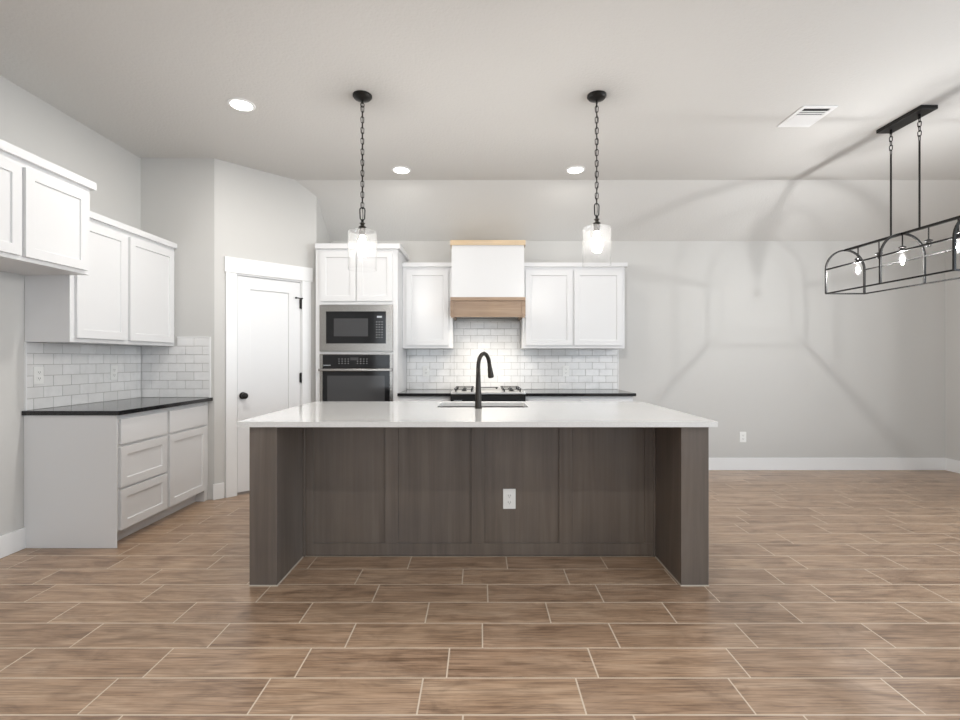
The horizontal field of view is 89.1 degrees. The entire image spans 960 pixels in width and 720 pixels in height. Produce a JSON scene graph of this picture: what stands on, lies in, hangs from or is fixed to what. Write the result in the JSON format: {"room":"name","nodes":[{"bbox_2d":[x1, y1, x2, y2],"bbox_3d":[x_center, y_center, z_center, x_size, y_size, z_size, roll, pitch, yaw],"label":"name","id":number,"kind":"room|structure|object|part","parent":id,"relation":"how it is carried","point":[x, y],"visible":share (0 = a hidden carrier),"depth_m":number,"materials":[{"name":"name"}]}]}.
{"room":"kitchen","nodes":[
{"label":"kitchen","id":0,"kind":"room"},
{"bbox_2d":[0,75,140,535],"bbox_3d":[-3.080,-0.303,0.580,0.100,3.120,7.560,0,0,0],"label":"wall","id":1,"kind":"structure","parent":0,"point":[28,122],"depth_m":3.25,"materials":[{"name":"grey paint"}]},
{"bbox_2d":[0,527,25,558],"bbox_3d":[-3.022,1.187,0.072,0.015,0.140,6.345,0,0,0],"label":"baseboard","id":2,"kind":"structure","parent":1,"relation":"attached to","point":[15,541],"depth_m":3.15,"materials":[{"name":"white paint"}]},
{"bbox_2d":[0,139,96,274],"bbox_3d":[-2.799,-0.868,2.762,0.459,0.621,1.016,0,0,0],"label":"upper cabinet","id":3,"kind":"object","parent":1,"relation":"attached to","point":[45,205],"visible":1,"depth_m":2.90,"materials":[{"name":"white paint"}]},
{"bbox_3d":[-2.585,-0.835,2.520,0.020,0.507,0.450,0,0,0],"label":"door","id":4,"kind":"part","parent":3,"relation":"part of","materials":[{"name":"white paint"}]},
{"bbox_3d":[-2.799,-1.153,2.762,0.459,0.050,1.016,0,0,0],"label":"crown moulding","id":5,"kind":"part","parent":3,"relation":"part of","materials":[{"name":"white paint"}]},
{"bbox_3d":[-2.585,-0.835,2.988,0.020,0.507,0.440,0,0,0],"label":"door","id":6,"kind":"part","parent":3,"relation":"part of","materials":[{"name":"white paint"}]},
{"bbox_2d":[24,342,140,410],"bbox_3d":[-3.023,0.115,3.795,0.011,0.456,1.106,0,0,0],"label":"backsplash","id":7,"kind":"structure","parent":1,"relation":"attached to","point":[74,374],"depth_m":3.67,"materials":[{"name":"grey tile"}]},
{"bbox_3d":[-3.023,0.115,3.247,0.011,0.456,0.010,0,0,0],"label":"edge trim","id":8,"kind":"part","parent":7,"relation":"part of","materials":[{"name":"white paint"}]},
{"bbox_2d":[33,367,43,383],"bbox_3d":[-3.015,0.112,3.335,0.008,0.118,0.074,0,0,0],"label":"wall outlet","id":9,"kind":"object","parent":7,"relation":"attached to","point":[38,372],"visible":1,"depth_m":3.33,"materials":[{"name":"white plastic"}]},
{"bbox_2d":[110,365,116,379],"bbox_3d":[-3.015,0.112,4.020,0.008,0.118,0.074,0,0,0],"label":"wall outlet","id":10,"kind":"object","parent":7,"relation":"attached to","point":[113,368],"visible":1,"depth_m":4.01,"materials":[{"name":"white plastic"}]},
{"bbox_2d":[25,211,176,345],"bbox_3d":[-2.866,-0.571,3.803,0.324,0.914,1.111,0,0,0],"label":"upper cabinet","id":11,"kind":"object","parent":1,"relation":"attached to","point":[126,298],"visible":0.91,"depth_m":3.60,"materials":[{"name":"white paint"}]},
{"bbox_3d":[-2.720,-0.545,3.515,0.020,0.805,0.460,0,0,0],"label":"door","id":12,"kind":"part","parent":11,"relation":"part of","materials":[{"name":"white paint"}]},
{"bbox_3d":[-2.866,-1.006,3.812,0.324,0.045,1.093,0,0,0],"label":"crown moulding","id":13,"kind":"part","parent":11,"relation":"part of","materials":[{"name":"white paint"}]},
{"bbox_3d":[-2.720,-0.545,4.055,0.020,0.805,0.540,0,0,0],"label":"door","id":14,"kind":"part","parent":11,"relation":"part of","materials":[{"name":"white paint"}]},
{"bbox_2d":[141,158,206,380],"bbox_3d":[-2.787,-0.303,4.410,0.687,3.120,0.100,0,0,0],"label":"wall","id":15,"kind":"structure","parent":0,"point":[173,190],"depth_m":4.36,"materials":[{"name":"grey paint"}]},
{"bbox_2d":[141,337,210,396],"bbox_3d":[-2.711,0.072,4.354,0.618,0.542,0.011,0,0,0],"label":"backsplash","id":16,"kind":"structure","parent":15,"relation":"attached to","point":[183,369],"depth_m":4.35,"materials":[{"name":"grey tile"}]},
{"bbox_3d":[-2.558,-0.195,4.354,0.285,0.008,0.011,0,0,0],"label":"edge trim","id":17,"kind":"part","parent":16,"relation":"part of","materials":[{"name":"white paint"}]},
{"bbox_3d":[-2.409,0.072,4.354,0.013,0.542,0.011,0,0,0],"label":"edge trim","id":18,"kind":"part","parent":16,"relation":"part of","materials":[{"name":"white tile"}]},
{"bbox_2d":[207,158,315,499],"bbox_3d":[-2.091,-0.303,4.726,0.120,3.120,1.015,0,0,45],"label":"wall","id":19,"kind":"structure","parent":0,"point":[253,214],"depth_m":4.54,"materials":[{"name":"grey paint"}]},
{"bbox_2d":[213,483,223,499],"bbox_3d":[-2.345,1.187,4.377,0.092,0.140,0.015,0,0,-45],"label":"baseboard","id":20,"kind":"structure","parent":19,"relation":"attached to","point":[218,489],"depth_m":4.37,"materials":[{"name":"white paint"}]},
{"bbox_2d":[224,256,312,497],"bbox_3d":[-2.034,0.165,4.722,0.834,2.185,0.167,0,0,-45],"label":"door","id":21,"kind":"structure","parent":19,"relation":"in","point":[268,319],"depth_m":4.66,"materials":[{"name":"white paint"}]},
{"bbox_3d":[-2.179,0.340,4.510,0.066,0.066,0.072,0,0,-45],"label":"knob","id":22,"kind":"part","parent":21,"relation":"part of","materials":[{"name":"black metal"}]},
{"bbox_2d":[316,196,330,242],"bbox_3d":[-1.740,-0.303,5.285,0.100,3.120,0.483,0,0,0],"label":"wall","id":23,"kind":"structure","parent":0,"point":[322,236],"depth_m":5.17,"materials":[{"name":"grey paint"}]},
{"bbox_2d":[0,0,959,240],"bbox_3d":[1.120,-1.636,1.238,8.540,0.814,8.876,0,0,0],"label":"ceiling","id":24,"kind":"structure","parent":0,"point":[485,103],"depth_m":3.44,"materials":[{"name":"grey paint"}]},
{"bbox_2d":[227,97,255,111],"bbox_3d":[-1.680,-1.787,3.437,0.184,0.012,0.184,0,0,0],"label":"recessed light","id":25,"kind":"object","parent":24,"relation":"in","point":[240,104],"visible":1,"depth_m":3.42,"materials":[{"name":"white paint"}]},
{"bbox_2d":[352,90,376,250],"bbox_3d":[-0.800,-1.200,3.320,0.193,1.185,0.193,0,0,0],"label":"pendant lamp","id":26,"kind":"object","parent":24,"relation":"hanging from","point":[361,96],"visible":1,"depth_m":3.31,"materials":[{"name":"black metal"}]},
{"bbox_3d":[-0.800,-1.372,3.320,0.020,0.705,0.021,0,0,16],"label":"chain","id":27,"kind":"part","parent":26,"relation":"part of","materials":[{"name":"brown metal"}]},
{"bbox_2d":[358,222,366,235],"bbox_3d":[-0.800,-0.884,3.320,0.056,0.093,0.056,0,0,0],"label":"socket","id":28,"kind":"object","parent":26,"relation":"attached to","point":[362,229],"depth_m":3.30,"materials":[{"name":"black metal"}]},
{"bbox_3d":[-0.800,-0.785,3.320,0.060,0.104,0.060,0,0,0],"label":"bulb","id":29,"kind":"part","parent":26,"relation":"part of","materials":[{"name":"white glass"}]},
{"bbox_2d":[392,166,410,173],"bbox_3d":[-0.745,-1.787,4.625,0.184,0.012,0.184,0,0,0],"label":"recessed light","id":30,"kind":"object","parent":24,"relation":"in","point":[397,169],"visible":1,"depth_m":4.61,"materials":[{"name":"white paint"}]},
{"bbox_2d":[566,166,584,173],"bbox_3d":[0.903,-1.787,4.620,0.184,0.012,0.184,0,0,0],"label":"recessed light","id":31,"kind":"object","parent":24,"relation":"in","point":[573,169],"visible":1,"depth_m":4.60,"materials":[{"name":"white paint"}]},
{"bbox_2d":[587,90,606,246],"bbox_3d":[0.794,-1.214,3.320,0.193,1.158,0.193,0,0,0],"label":"pendant lamp","id":32,"kind":"object","parent":24,"relation":"hanging from","point":[596,96],"visible":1,"depth_m":3.31,"materials":[{"name":"black metal"}]},
{"bbox_3d":[0.794,-0.812,3.320,0.060,0.104,0.060,0,0,0],"label":"bulb","id":33,"kind":"part","parent":32,"relation":"part of","materials":[{"name":"white glass"}]},
{"bbox_2d":[593,218,600,231],"bbox_3d":[0.794,-0.911,3.320,0.056,0.093,0.056,0,0,0],"label":"socket","id":34,"kind":"object","parent":32,"relation":"attached to","point":[596,225],"depth_m":3.30,"materials":[{"name":"brown metal"}]},
{"bbox_3d":[0.794,-1.361,3.320,0.012,0.784,0.012,0,0,0],"label":"cord","id":35,"kind":"part","parent":32,"relation":"part of","materials":[{"name":"black metal"}]},
{"bbox_3d":[0.794,-1.385,3.320,0.020,0.677,0.021,0,0,-23],"label":"chain","id":36,"kind":"part","parent":32,"relation":"part of","materials":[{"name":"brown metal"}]},
{"bbox_2d":[777,106,837,126],"bbox_3d":[2.410,-1.787,3.606,0.250,0.011,0.309,0,0,0],"label":"ceiling vent","id":37,"kind":"object","parent":24,"relation":"in","point":[805,116],"visible":1,"depth_m":3.60,"materials":[{"name":"white metal"}]},
{"bbox_2d":[825,105,959,293],"bbox_3d":[3.168,-1.176,3.660,0.349,1.234,1.134,0,0,-1],"label":"linear chandelier","id":38,"kind":"object","parent":24,"relation":"hanging from","point":[920,111],"visible":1,"depth_m":3.65,"materials":[{"name":"black metal"}]},
{"bbox_3d":[3.158,-0.752,4.220,0.349,0.387,0.013,0,0,-1],"label":"arch frame","id":39,"kind":"part","parent":38,"relation":"part of","materials":[{"name":"black metal"}]},
{"bbox_3d":[3.000,-0.771,3.657,0.011,0.011,1.120,0,0,-1],"label":"rail","id":40,"kind":"part","parent":38,"relation":"part of","materials":[{"name":"black metal"}]},
{"bbox_3d":[3.000,-0.565,3.657,0.011,0.011,1.120,0,0,-1],"label":"rail","id":41,"kind":"part","parent":38,"relation":"part of","materials":[{"name":"black metal"}]},
{"bbox_3d":[3.166,-1.256,3.760,0.012,0.634,0.012,0,0,-1],"label":"hanging rod","id":42,"kind":"part","parent":38,"relation":"part of","materials":[{"name":"black metal"}]},
{"bbox_3d":[3.166,-1.660,3.760,0.021,0.184,0.021,0,0,20],"label":"chain","id":43,"kind":"part","parent":38,"relation":"part of","materials":[{"name":"black metal"}]},
{"bbox_3d":[3.168,-0.939,3.660,0.018,0.018,1.120,0,0,-1],"label":"rail","id":44,"kind":"part","parent":38,"relation":"part of","materials":[{"name":"black metal"}]},
{"bbox_2d":[898,246,906,252],"bbox_3d":[3.168,-0.822,3.660,0.048,0.053,0.048,0,0,-1],"label":"socket","id":45,"kind":"object","parent":38,"relation":"attached to","point":[901,247],"depth_m":3.65,"materials":[{"name":"black metal"}]},
{"bbox_3d":[3.168,-0.755,3.660,0.349,0.381,0.013,0,0,-1],"label":"arch frame","id":46,"kind":"part","parent":38,"relation":"part of","materials":[{"name":"black metal"}]},
{"bbox_3d":[3.336,-0.771,3.663,0.011,0.011,1.120,0,0,-1],"label":"rail","id":47,"kind":"part","parent":38,"relation":"part of","materials":[{"name":"black metal"}]},
{"bbox_3d":[3.336,-0.565,3.663,0.011,0.011,1.120,0,0,-1],"label":"rail","id":48,"kind":"part","parent":38,"relation":"part of","materials":[{"name":"black metal"}]},
{"bbox_3d":[3.170,-1.256,3.520,0.012,0.634,0.012,0,0,-1],"label":"hanging rod","id":49,"kind":"part","parent":38,"relation":"part of","materials":[{"name":"black metal"}]},
{"bbox_3d":[3.171,-1.660,3.520,0.021,0.184,0.021,0,0,20],"label":"chain","id":50,"kind":"part","parent":38,"relation":"part of","materials":[{"name":"black metal"}]},
{"bbox_2d":[924,239,932,246],"bbox_3d":[3.172,-0.822,3.450,0.048,0.053,0.048,0,0,-1],"label":"socket","id":51,"kind":"object","parent":38,"relation":"attached to","point":[928,240],"depth_m":3.44,"materials":[{"name":"black metal"}]},
{"bbox_3d":[3.178,-0.752,3.100,0.349,0.387,0.013,0,0,-1],"label":"arch frame","id":52,"kind":"part","parent":38,"relation":"part of","materials":[{"name":"black metal"}]},
{"bbox_2d":[956,231,959,239],"bbox_3d":[3.175,-0.822,3.240,0.048,0.053,0.048,0,0,-1],"label":"socket","id":53,"kind":"object","parent":38,"relation":"attached to","point":[958,232],"depth_m":3.23,"materials":[{"name":"black metal"}]},
{"bbox_2d":[0,470,959,719],"bbox_3d":[1.120,1.282,1.213,8.500,0.050,8.826,0,0,0],"label":"floor","id":54,"kind":"structure","parent":0,"point":[830,594],"depth_m":2.31,"materials":[{"name":"brown tile"}]},
{"bbox_2d":[24,408,167,547],"bbox_3d":[-2.719,0.816,3.512,0.618,0.881,0.544,0,0,0],"label":"base cabinet","id":55,"kind":"object","parent":54,"relation":"on","point":[91,481],"visible":0.98,"depth_m":3.24,"materials":[{"name":"white paint"}]},
{"bbox_3d":[-2.720,0.816,3.252,0.616,0.881,0.024,0,0,0],"label":"panel","id":56,"kind":"part","parent":55,"relation":"part of","materials":[{"name":"white paint"}]},
{"bbox_2d":[22,397,212,414],"bbox_3d":[-2.707,0.358,3.790,0.643,0.030,1.136,0,0,0],"label":"countertop","id":57,"kind":"structure","parent":55,"relation":"on","point":[134,405],"depth_m":3.52,"materials":[{"name":"black stone"}]},
{"bbox_3d":[-2.420,1.016,3.522,0.020,0.270,0.485,0,0,0],"label":"drawer","id":58,"kind":"part","parent":55,"relation":"part of","materials":[{"name":"white paint"}]},
{"bbox_3d":[-2.420,0.729,3.522,0.020,0.272,0.485,0,0,0],"label":"drawer","id":59,"kind":"part","parent":55,"relation":"part of","materials":[{"name":"white paint"}]},
{"bbox_3d":[-2.420,0.490,3.522,0.020,0.170,0.485,0,0,0],"label":"drawer","id":60,"kind":"part","parent":55,"relation":"part of","materials":[{"name":"white paint"}]},
{"bbox_2d":[157,402,207,520],"bbox_3d":[-2.719,0.816,4.072,0.618,0.881,0.573,0,0,0],"label":"base cabinet","id":61,"kind":"object","parent":54,"relation":"on","point":[187,434],"visible":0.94,"depth_m":4.04,"materials":[{"name":"white paint"}]},
{"bbox_3d":[-2.420,0.490,4.048,0.020,0.170,0.505,0,0,0],"label":"drawer","id":62,"kind":"part","parent":61,"relation":"part of","materials":[{"name":"white paint"}]},
{"bbox_3d":[-2.420,0.872,4.048,0.020,0.558,0.505,0,0,0],"label":"door","id":63,"kind":"part","parent":61,"relation":"part of","materials":[{"name":"white paint"}]},
{"bbox_2d":[315,243,408,400],"bbox_3d":[-1.228,0.049,5.207,0.853,2.414,0.634,0,0,0],"label":"tall cabinet","id":64,"kind":"object","parent":54,"relation":"on","point":[346,274],"visible":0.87,"depth_m":4.91,"materials":[{"name":"white paint"}]},
{"bbox_3d":[-1.426,-0.830,4.906,0.358,0.497,0.020,0,0,0],"label":"door","id":65,"kind":"part","parent":64,"relation":"part of","materials":[{"name":"white paint"}]},
{"bbox_2d":[318,354,392,400],"bbox_3d":[-1.243,0.274,5.149,0.734,0.647,0.601,0,0,0],"label":"wall oven","id":66,"kind":"object","parent":64,"relation":"in","point":[343,377],"visible":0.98,"depth_m":4.89,"materials":[{"name":"black metal"}]},
{"bbox_3d":[-1.243,0.018,4.905,0.672,0.119,0.020,0,0,0],"label":"control panel","id":67,"kind":"part","parent":66,"relation":"part of","materials":[{"name":"black glass"}]},
{"bbox_2d":[320,305,392,351],"bbox_3d":[-1.243,-0.309,5.123,0.734,0.468,0.453,0,0,0],"label":"microwave","id":68,"kind":"object","parent":64,"relation":"in","point":[343,328],"visible":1,"depth_m":4.90,"materials":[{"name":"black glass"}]},
{"bbox_3d":[-1.310,-0.317,4.909,0.470,0.323,0.012,0,0,0],"label":"door","id":69,"kind":"part","parent":68,"relation":"part of","materials":[{"name":"black glass"}]},
{"bbox_3d":[-1.008,-0.317,4.909,0.129,0.323,0.012,0,0,0],"label":"control panel","id":70,"kind":"part","parent":68,"relation":"part of","materials":[{"name":"black glass"}]},
{"bbox_3d":[-1.228,-1.133,5.207,0.853,0.050,0.634,0,0,0],"label":"crown moulding","id":71,"kind":"part","parent":64,"relation":"part of","materials":[{"name":"white paint"}]},
{"bbox_3d":[-1.058,-0.830,4.906,0.359,0.497,0.020,0,0,0],"label":"door","id":72,"kind":"part","parent":64,"relation":"part of","materials":[{"name":"white paint"}]},
{"bbox_2d":[398,396,450,400],"bbox_3d":[-0.562,0.816,5.210,0.529,0.881,0.628,0,0,0],"label":"base cabinet","id":73,"kind":"object","parent":54,"relation":"on","point":[400,398],"visible":0.1,"depth_m":4.92,"materials":[{"name":"white paint"}]},
{"bbox_3d":[-0.562,0.482,4.906,0.489,0.150,0.020,0,0,0],"label":"drawer","id":74,"kind":"part","parent":73,"relation":"part of","materials":[{"name":"white paint"}]},
{"bbox_2d":[397,389,452,395],"bbox_3d":[-0.562,0.358,5.201,0.530,0.030,0.646,0,0,0],"label":"countertop","id":75,"kind":"structure","parent":73,"relation":"on","point":[409,392],"depth_m":5.00,"materials":[{"name":"black stone"}]},
{"bbox_2d":[249,427,708,585],"bbox_3d":[-0.005,0.815,3.307,2.544,0.883,1.217,0,0,0],"label":"kitchen island","id":76,"kind":"object","parent":54,"relation":"on","point":[315,491],"visible":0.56,"depth_m":3.12,"materials":[{"name":"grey wood"}]},
{"bbox_3d":[-1.200,0.815,3.304,0.153,0.882,1.203,0,0,0],"label":"leg","id":77,"kind":"part","parent":76,"relation":"part of","materials":[{"name":"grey wood"}]},
{"bbox_3d":[-1.118,0.815,3.106,0.012,0.882,0.020,0,0,0],"label":"corner trim","id":78,"kind":"part","parent":76,"relation":"part of","materials":[{"name":"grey wood"}]},
{"bbox_2d":[237,401,717,426],"bbox_3d":[-0.013,0.358,3.309,2.633,0.030,1.278,0,0,0],"label":"island countertop","id":79,"kind":"structure","parent":76,"relation":"on","point":[317,413],"depth_m":2.96,"materials":[{"name":"white stone"}]},
{"bbox_2d":[442,406,523,406],"bbox_3d":[0.020,0.485,3.652,0.674,0.223,0.419,0,0,0],"label":"sink","id":80,"kind":"object","parent":79,"relation":"in","point":[442,406],"visible":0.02,"depth_m":3.85,"materials":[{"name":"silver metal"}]},
{"bbox_2d":[475,352,493,408],"bbox_3d":[0.028,0.145,3.487,0.061,0.395,0.262,0,0,24],"label":"faucet","id":81,"kind":"object","parent":79,"relation":"on","point":[478,401],"visible":1,"depth_m":3.38,"materials":[{"name":"black metal"}]},
{"bbox_3d":[0.028,0.005,3.473,0.029,0.115,0.212,0,0,26],"label":"gooseneck spout","id":82,"kind":"part","parent":81,"relation":"part of","materials":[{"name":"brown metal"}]},
{"bbox_3d":[-0.005,1.214,3.110,2.214,0.083,0.012,0,0,0],"label":"rail","id":83,"kind":"part","parent":76,"relation":"part of","materials":[{"name":"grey wood"}]},
{"bbox_3d":[-0.005,0.815,3.127,2.238,0.882,0.022,0,0,0],"label":"panel","id":84,"kind":"part","parent":76,"relation":"part of","materials":[{"name":"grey wood"}]},
{"bbox_2d":[503,489,515,508],"bbox_3d":[0.187,0.892,3.112,0.080,0.127,0.008,0,0,0],"label":"wall outlet","id":85,"kind":"object","parent":76,"relation":"attached to","point":[509,495],"visible":1,"depth_m":3.11,"materials":[{"name":"white plastic"}]},
{"bbox_3d":[1.108,0.815,3.106,0.012,0.882,0.020,0,0,0],"label":"corner trim","id":86,"kind":"part","parent":76,"relation":"part of","materials":[{"name":"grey wood"}]},
{"bbox_3d":[1.190,0.815,3.304,0.153,0.882,1.203,0,0,0],"label":"leg","id":87,"kind":"part","parent":76,"relation":"part of","materials":[{"name":"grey wood"}]},
{"bbox_2d":[451,386,525,400],"bbox_3d":[0.080,0.764,5.155,0.746,0.925,0.681,0,0,0],"label":"range","id":88,"kind":"object","parent":54,"relation":"on","point":[459,393],"visible":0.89,"depth_m":4.87,"materials":[{"name":"silver metal"}]},
{"bbox_2d":[451,388,524,393],"bbox_3d":[0.080,0.342,5.183,0.746,0.020,0.626,0,0,0],"label":"cooktop","id":89,"kind":"object","parent":88,"relation":"in","point":[456,390],"depth_m":4.98,"materials":[{"name":"silver metal"}]},
{"bbox_3d":[0.080,0.409,4.872,0.746,0.115,0.054,0,0,0],"label":"control panel","id":90,"kind":"part","parent":88,"relation":"part of","materials":[{"name":"black metal"}]},
{"bbox_2d":[526,396,632,400],"bbox_3d":[0.999,0.816,5.210,1.082,0.881,0.628,0,0,0],"label":"base cabinet","id":91,"kind":"object","parent":54,"relation":"on","point":[528,398],"visible":0.09,"depth_m":4.92,"materials":[{"name":"white paint"}]},
{"bbox_3d":[0.734,0.482,4.906,0.511,0.150,0.020,0,0,0],"label":"drawer","id":92,"kind":"part","parent":91,"relation":"part of","materials":[{"name":"white paint"}]},
{"bbox_2d":[522,389,635,395],"bbox_3d":[1.010,0.358,5.201,1.105,0.030,0.646,0,0,0],"label":"countertop","id":93,"kind":"structure","parent":91,"relation":"on","point":[528,392],"depth_m":5.00,"materials":[{"name":"black stone"}]},
{"bbox_3d":[1.264,0.482,4.906,0.511,0.150,0.020,0,0,0],"label":"drawer","id":94,"kind":"part","parent":91,"relation":"part of","materials":[{"name":"white paint"}]},
{"bbox_2d":[331,241,944,457],"bbox_3d":[1.120,-0.303,5.576,8.500,3.120,0.100,0,0,0],"label":"wall","id":95,"kind":"structure","parent":0,"point":[748,337],"depth_m":5.53,"materials":[{"name":"grey paint"}]},
{"bbox_2d":[402,263,453,348],"bbox_3d":[-0.560,-0.570,5.357,0.534,0.912,0.334,0,0,0],"label":"upper cabinet","id":96,"kind":"object","parent":95,"relation":"attached to","point":[428,323],"visible":0.96,"depth_m":5.21,"materials":[{"name":"white paint"}]},
{"bbox_3d":[-0.560,-1.004,5.357,0.534,0.043,0.334,0,0,0],"label":"crown moulding","id":97,"kind":"part","parent":96,"relation":"part of","materials":[{"name":"white paint"}]},
{"bbox_2d":[450,240,525,320],"bbox_3d":[0.081,-0.825,5.266,0.774,0.797,0.516,0,0,0],"label":"range hood","id":98,"kind":"object","parent":95,"relation":"attached to","point":[488,275],"visible":1,"depth_m":5.03,"materials":[{"name":"white paint"}]},
{"bbox_3d":[0.081,-1.198,5.270,0.774,0.050,0.508,0,0,0],"label":"trim","id":99,"kind":"part","parent":98,"relation":"part of","materials":[{"name":"brown wood"}]},
{"bbox_2d":[407,321,618,388],"bbox_3d":[0.370,-0.045,5.519,2.392,0.776,0.011,0,0,0],"label":"backsplash","id":100,"kind":"structure","parent":95,"relation":"attached to","point":[512,365],"depth_m":5.51,"materials":[{"name":"grey tile"}]},
{"bbox_2d":[423,366,428,375],"bbox_3d":[-0.610,0.137,5.511,0.074,0.118,0.008,0,0,0],"label":"wall outlet","id":101,"kind":"object","parent":100,"relation":"attached to","point":[425,368],"visible":1,"depth_m":5.51,"materials":[{"name":"white plastic"}]},
{"bbox_2d":[563,366,568,375],"bbox_3d":[0.970,0.137,5.511,0.074,0.118,0.008,0,0,0],"label":"wall outlet","id":102,"kind":"object","parent":100,"relation":"attached to","point":[565,368],"visible":1,"depth_m":5.51,"materials":[{"name":"white plastic"}]},
{"bbox_3d":[1.560,0.115,5.519,0.011,0.456,0.011,0,0,0],"label":"edge trim","id":103,"kind":"part","parent":100,"relation":"part of","materials":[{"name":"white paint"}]},
{"bbox_2d":[520,263,627,348],"bbox_3d":[1.013,-0.570,5.357,1.116,0.912,0.334,0,0,0],"label":"upper cabinet","id":104,"kind":"object","parent":95,"relation":"attached to","point":[569,305],"visible":0.99,"depth_m":5.21,"materials":[{"name":"white paint"}]},
{"bbox_3d":[0.735,-0.545,5.206,0.500,0.805,0.020,0,0,0],"label":"door","id":105,"kind":"part","parent":104,"relation":"part of","materials":[{"name":"white paint"}]},
{"bbox_3d":[1.013,-1.004,5.357,1.116,0.043,0.334,0,0,0],"label":"crown moulding","id":106,"kind":"part","parent":104,"relation":"part of","materials":[{"name":"white paint"}]},
{"bbox_3d":[1.260,-0.545,5.206,0.510,0.805,0.020,0,0,0],"label":"door","id":107,"kind":"part","parent":104,"relation":"part of","materials":[{"name":"white paint"}]},
{"bbox_2d":[740,432,745,441],"bbox_3d":[2.976,0.883,5.522,0.074,0.118,0.008,0,0,0],"label":"wall outlet","id":108,"kind":"object","parent":95,"relation":"attached to","point":[742,434],"visible":1,"depth_m":5.52,"materials":[{"name":"white plastic"}]},
{"bbox_2d":[709,458,944,469],"bbox_3d":[3.408,1.187,5.519,3.725,0.140,0.015,0,0,0],"label":"baseboard","id":109,"kind":"structure","parent":95,"relation":"attached to","point":[714,463],"depth_m":5.51,"materials":[{"name":"white paint"}]},
{"bbox_2d":[945,227,959,460],"bbox_3d":[5.320,-0.303,1.213,0.100,3.120,8.826,0,0,0],"label":"wall","id":110,"kind":"structure","parent":0,"point":[952,287],"depth_m":5.44,"materials":[{"name":"grey paint"}]},
{"bbox_2d":[945,458,959,473],"bbox_3d":[5.263,1.187,3.756,0.015,0.140,3.511,0,0,0],"label":"baseboard","id":111,"kind":"structure","parent":110,"relation":"attached to","point":[952,465],"depth_m":5.43,"materials":[{"name":"white paint"}]}
]}

